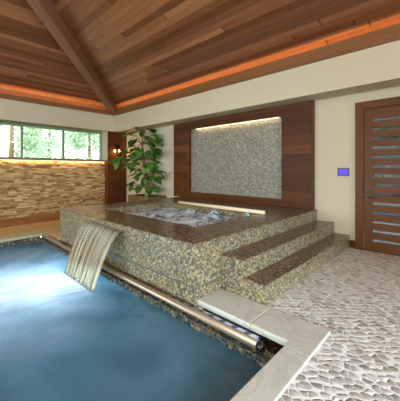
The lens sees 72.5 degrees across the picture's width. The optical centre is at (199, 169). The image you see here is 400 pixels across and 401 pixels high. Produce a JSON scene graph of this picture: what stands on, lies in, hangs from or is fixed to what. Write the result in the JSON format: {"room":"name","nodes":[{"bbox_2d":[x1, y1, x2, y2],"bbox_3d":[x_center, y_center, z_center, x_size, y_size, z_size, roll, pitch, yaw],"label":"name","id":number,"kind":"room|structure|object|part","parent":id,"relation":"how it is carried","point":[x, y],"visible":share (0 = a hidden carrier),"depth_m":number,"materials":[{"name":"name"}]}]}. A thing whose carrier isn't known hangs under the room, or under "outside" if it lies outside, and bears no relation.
{"room":"indoor swimming pool","nodes":[
{"label":"indoor swimming pool","id":0,"kind":"room"},
{"bbox_2d":[0,220,59,241],"bbox_3d":[-3.158,1.310,3.187,7.530,0.120,9.460,0,0,44],"label":"deck","id":1,"kind":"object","parent":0,"point":[52,228],"visible":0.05,"depth_m":5.79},
{"bbox_2d":[128,194,166,201],"bbox_3d":[-1.489,0.985,7.666,0.970,0.530,0.610,0,0,44],"label":"planter box","id":2,"kind":"object","parent":1,"relation":"on","point":[135,197],"visible":0.23,"depth_m":7.52,"materials":[{"name":"brown wood"}]},
{"bbox_2d":[107,126,165,196],"bbox_3d":[-1.705,-0.216,7.549,1.662,1.983,0.876,0,0,8],"label":"fig tree","id":3,"kind":"object","parent":2,"relation":"on","point":[153,168],"visible":1,"depth_m":7.45,"materials":[{"name":"green plant"}]},
{"bbox_2d":[0,160,104,219],"bbox_3d":[-6.074,0.507,5.508,0.085,1.485,8.800,0,0,44],"label":"stone wall","id":4,"kind":"structure","parent":0,"point":[21,197],"depth_m":7.47,"materials":[{"name":"beige stone"}]},
{"bbox_2d":[0,88,113,189],"bbox_3d":[-6.127,-0.540,5.877,1.020,3.620,9.660,0,0,44],"label":"wall","id":5,"kind":"structure","parent":0,"point":[11,111],"depth_m":7.44,"materials":[{"name":"paint"}]},
{"bbox_2d":[0,213,59,227],"bbox_3d":[-5.479,1.239,4.941,1.650,0.022,8.800,0,0,44],"label":"trim","id":6,"kind":"structure","parent":5,"relation":"attached to","point":[49,217],"depth_m":6.65,"materials":[{"name":"brown wood"}]},
{"bbox_2d":[0,88,106,109],"bbox_3d":[-5.893,-1.870,5.581,0.043,0.240,9.155,0,0,44],"label":"trim","id":7,"kind":"structure","parent":5,"relation":"attached to","point":[2,90],"depth_m":7.43,"materials":[{"name":"brown wood"}]},
{"bbox_2d":[0,122,107,161],"bbox_3d":[-5.281,-0.732,6.417,0.500,0.957,6.390,0,0,44],"label":"window","id":8,"kind":"structure","parent":5,"relation":"in","point":[103,136],"depth_m":7.97,"materials":[{"name":"paint"}]},
{"bbox_2d":[0,159,99,161],"bbox_3d":[-5.181,-0.245,6.370,0.020,0.015,6.280,0,0,44],"label":"light strip","id":9,"kind":"object","parent":8,"relation":"attached to","point":[0,159],"visible":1,"depth_m":7.45,"materials":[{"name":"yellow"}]},
{"bbox_3d":[-5.317,-0.272,6.452,0.400,0.037,6.390,0,0,44],"label":"sill","id":10,"kind":"part","parent":8,"relation":"part of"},
{"bbox_2d":[0,93,113,115],"bbox_3d":[-5.826,-1.775,5.424,0.040,0.130,9.020,0,0,44],"label":"trim","id":11,"kind":"structure","parent":5,"relation":"attached to","point":[2,95],"depth_m":7.35,"materials":[{"name":"brown wood"}]},
{"bbox_2d":[104,131,126,203],"bbox_3d":[-2.830,0.020,8.954,0.490,2.460,0.655,0,0,44],"label":"wall column","id":12,"kind":"structure","parent":0,"point":[115,180],"depth_m":8.73,"materials":[{"name":"brown wood"}]},
{"bbox_2d":[114,144,123,151],"bbox_3d":[-2.608,-0.679,8.740,0.128,0.269,0.356,0,0,44],"label":"wall lamp","id":13,"kind":"object","parent":12,"relation":"attached to","point":[117,146],"visible":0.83,"depth_m":8.73,"materials":[{"name":"white glass"}]},
{"bbox_2d":[0,236,284,366],"bbox_3d":[-2.967,1.941,1.721,5.230,1.318,6.000,0,0,44],"label":"wall","id":14,"kind":"structure","parent":0,"point":[272,348],"depth_m":2.42,"materials":[{"name":"tile"}]},
{"bbox_2d":[0,230,47,242],"bbox_3d":[-5.024,1.256,3.483,0.420,0.048,5.515,0,0,44],"label":"pool coping","id":15,"kind":"object","parent":14,"relation":"on","point":[36,233],"visible":1,"depth_m":5.10},
{"bbox_2d":[0,242,262,400],"bbox_3d":[-3.137,1.385,1.600,4.950,0.001,5.390,0,0,44],"label":"pool water","id":16,"kind":"object","parent":14,"relation":"in","point":[61,340],"visible":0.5,"depth_m":2.12,"materials":[{"name":"blue liquid"}]},
{"bbox_2d":[64,221,120,292],"bbox_3d":[-1.463,1.082,3.583,1.120,0.632,0.412,0,0,44],"label":"waterfall","id":17,"kind":"object","parent":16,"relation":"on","point":[89,234],"visible":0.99,"depth_m":3.47,"materials":[{"name":"liquid"}]},
{"bbox_2d":[41,234,265,352],"bbox_3d":[-1.264,1.297,3.653,4.830,0.090,0.143,0,0,44],"label":"roller","id":18,"kind":"object","parent":14,"relation":"on","point":[243,336],"visible":0.95,"depth_m":2.43,"materials":[{"name":"metal"}]},
{"bbox_2d":[60,197,316,307],"bbox_3d":[-0.251,0.995,4.821,3.415,0.709,3.085,0,0,44],"label":"hot tub","id":19,"kind":"object","parent":14,"relation":"on","point":[183,262],"visible":0.73,"depth_m":3.29,"materials":[{"name":"tile"}]},
{"bbox_3d":[-1.263,1.031,3.758,3.407,0.638,0.060,0,0,44],"label":"panel","id":20,"kind":"part","parent":19,"relation":"part of","materials":[{"name":"tile"}]},
{"bbox_2d":[124,208,249,226],"bbox_3d":[-0.413,0.753,4.591,2.310,0.157,1.360,0,0,44],"label":"water","id":21,"kind":"object","parent":19,"relation":"in","point":[190,217],"visible":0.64,"depth_m":4.61,"materials":[{"name":"white liquid"}]},
{"bbox_3d":[0.997,0.991,3.704,0.060,0.558,2.980,0,0,44],"label":"panel","id":22,"kind":"part","parent":19,"relation":"part of","materials":[{"name":"tile"}]},
{"bbox_2d":[198,288,330,400],"bbox_3d":[-1.427,1.258,0.327,1.088,0.053,5.905,0,0,44],"label":"pool coping","id":23,"kind":"object","parent":14,"relation":"on","point":[301,339],"visible":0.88,"depth_m":2.04,"materials":[{"name":"stone"}]},
{"bbox_2d":[0,0,399,107],"bbox_3d":[-1.999,-2.688,1.773,10.840,1.396,9.310,0,0,44],"label":"ceiling","id":24,"kind":"structure","parent":0,"point":[139,50],"depth_m":4.94,"materials":[{"name":"brown wood"}]},
{"bbox_2d":[26,0,116,112],"bbox_3d":[-2.668,-2.554,5.559,0.200,1.564,6.377,0,0,-1],"label":"roof beam","id":25,"kind":"structure","parent":24,"relation":"attached to","point":[45,10],"depth_m":5.49,"materials":[{"name":"brown wood"}]},
{"bbox_2d":[114,40,399,240],"bbox_3d":[1.010,-0.540,5.556,11.800,3.620,0.600,0,0,44],"label":"wall","id":26,"kind":"structure","parent":0,"point":[335,84],"depth_m":4.61,"materials":[{"name":"paint"}]},
{"bbox_2d":[174,100,314,209],"bbox_3d":[0.654,-0.253,6.012,3.655,1.899,0.110,0,0,44],"label":"panel","id":27,"kind":"object","parent":26,"relation":"attached to","point":[271,162],"depth_m":5.65,"materials":[{"name":"brown wood"}]},
{"bbox_3d":[0.658,0.628,6.016,2.495,0.137,0.100,0,0,44],"label":"rail","id":28,"kind":"part","parent":27,"relation":"part of","materials":[{"name":"brown wood"}]},
{"bbox_3d":[0.658,-1.100,6.016,2.495,0.190,0.100,0,0,44],"label":"rail","id":29,"kind":"part","parent":27,"relation":"part of","materials":[{"name":"brown wood"}]},
{"bbox_3d":[0.704,-0.995,5.973,2.220,0.020,0.022,0,0,44],"label":"light strip","id":30,"kind":"part","parent":27,"relation":"part of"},
{"bbox_2d":[114,23,399,115],"bbox_3d":[1.072,-1.808,5.055,10.620,0.195,0.040,0,0,44],"label":"trim","id":31,"kind":"structure","parent":26,"relation":"attached to","point":[389,34],"depth_m":4.66,"materials":[{"name":"brown wood"}]},
{"bbox_2d":[338,168,348,175],"bbox_3d":[2.346,0.038,4.465,0.173,0.131,0.018,0,0,44],"label":"touchscreen","id":32,"kind":"object","parent":26,"relation":"attached to","point":[341,171],"visible":1,"depth_m":4.46,"materials":[{"name":"glass"}]},
{"bbox_2d":[350,240,354,247],"bbox_3d":[2.444,1.192,4.367,0.084,0.115,0.025,0,0,44],"label":"baseboard","id":33,"kind":"structure","parent":26,"relation":"attached to","point":[352,243],"depth_m":4.36,"materials":[{"name":"brown wood"}]},
{"bbox_2d":[355,96,399,255],"bbox_3d":[2.980,0.098,3.934,1.290,2.305,0.232,0,0,44],"label":"door","id":34,"kind":"structure","parent":26,"relation":"in","point":[377,122],"depth_m":4.13,"materials":[{"name":"brown wood"}]},
{"bbox_2d":[267,247,399,400],"bbox_3d":[0.564,1.310,-0.358,3.890,0.120,9.460,0,0,44],"label":"floor","id":35,"kind":"structure","parent":0,"point":[355,295],"depth_m":2.22,"materials":[{"name":"beige stone"}]},
{"bbox_2d":[221,220,349,305],"bbox_3d":[1.320,1.065,3.619,0.518,0.371,2.650,0,0,44],"label":"tiled steps","id":36,"kind":"structure","parent":35,"relation":"on","point":[261,271],"depth_m":3.02,"materials":[{"name":"tile"}]},
{"label":"outside","id":37,"kind":"structure","parent":0,"visible":0},
{"bbox_3d":[-0.173,1.425,7.069,70.000,0.250,70.000,0,0,44],"label":"lawn","id":38,"kind":"structure","parent":37,"visible":0},
{"bbox_2d":[0,125,51,157],"bbox_3d":[-7.389,-1.038,10.726,3.429,4.685,2.983,0,0,-23],"label":"tree","id":39,"kind":"object","parent":38,"relation":"on","point":[29,144],"visible":0.24,"depth_m":10.62,"materials":[{"name":"green plant"}]},
{"bbox_2d":[24,131,75,158],"bbox_3d":[-11.656,-2.894,22.857,5.714,8.393,5.414,0,0,44],"label":"tree","id":40,"kind":"object","parent":38,"relation":"on","point":[55,155],"visible":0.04,"depth_m":23.00,"materials":[{"name":"green plant"}]},
{"bbox_2d":[14,129,87,157],"bbox_3d":[-9.419,-1.810,17.216,4.250,6.227,4.423,0,0,44],"label":"tree","id":41,"kind":"object","parent":38,"relation":"on","point":[48,140],"visible":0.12,"depth_m":16.16,"materials":[{"name":"green plant"}]},
{"bbox_2d":[55,131,98,158],"bbox_3d":[-5.968,-1.049,14.355,3.086,4.705,3.227,0,0,44],"label":"tree","id":42,"kind":"object","parent":38,"relation":"on","point":[76,137],"visible":0.23,"depth_m":14.03,"materials":[{"name":"green plant"}]},
{"bbox_2d":[67,134,98,158],"bbox_3d":[-7.620,-1.913,21.441,5.924,6.431,4.215,0,0,44],"label":"tree","id":43,"kind":"object","parent":38,"relation":"on","point":[96,148],"visible":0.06,"depth_m":20.05,"materials":[{"name":"green plant"}]}
]}

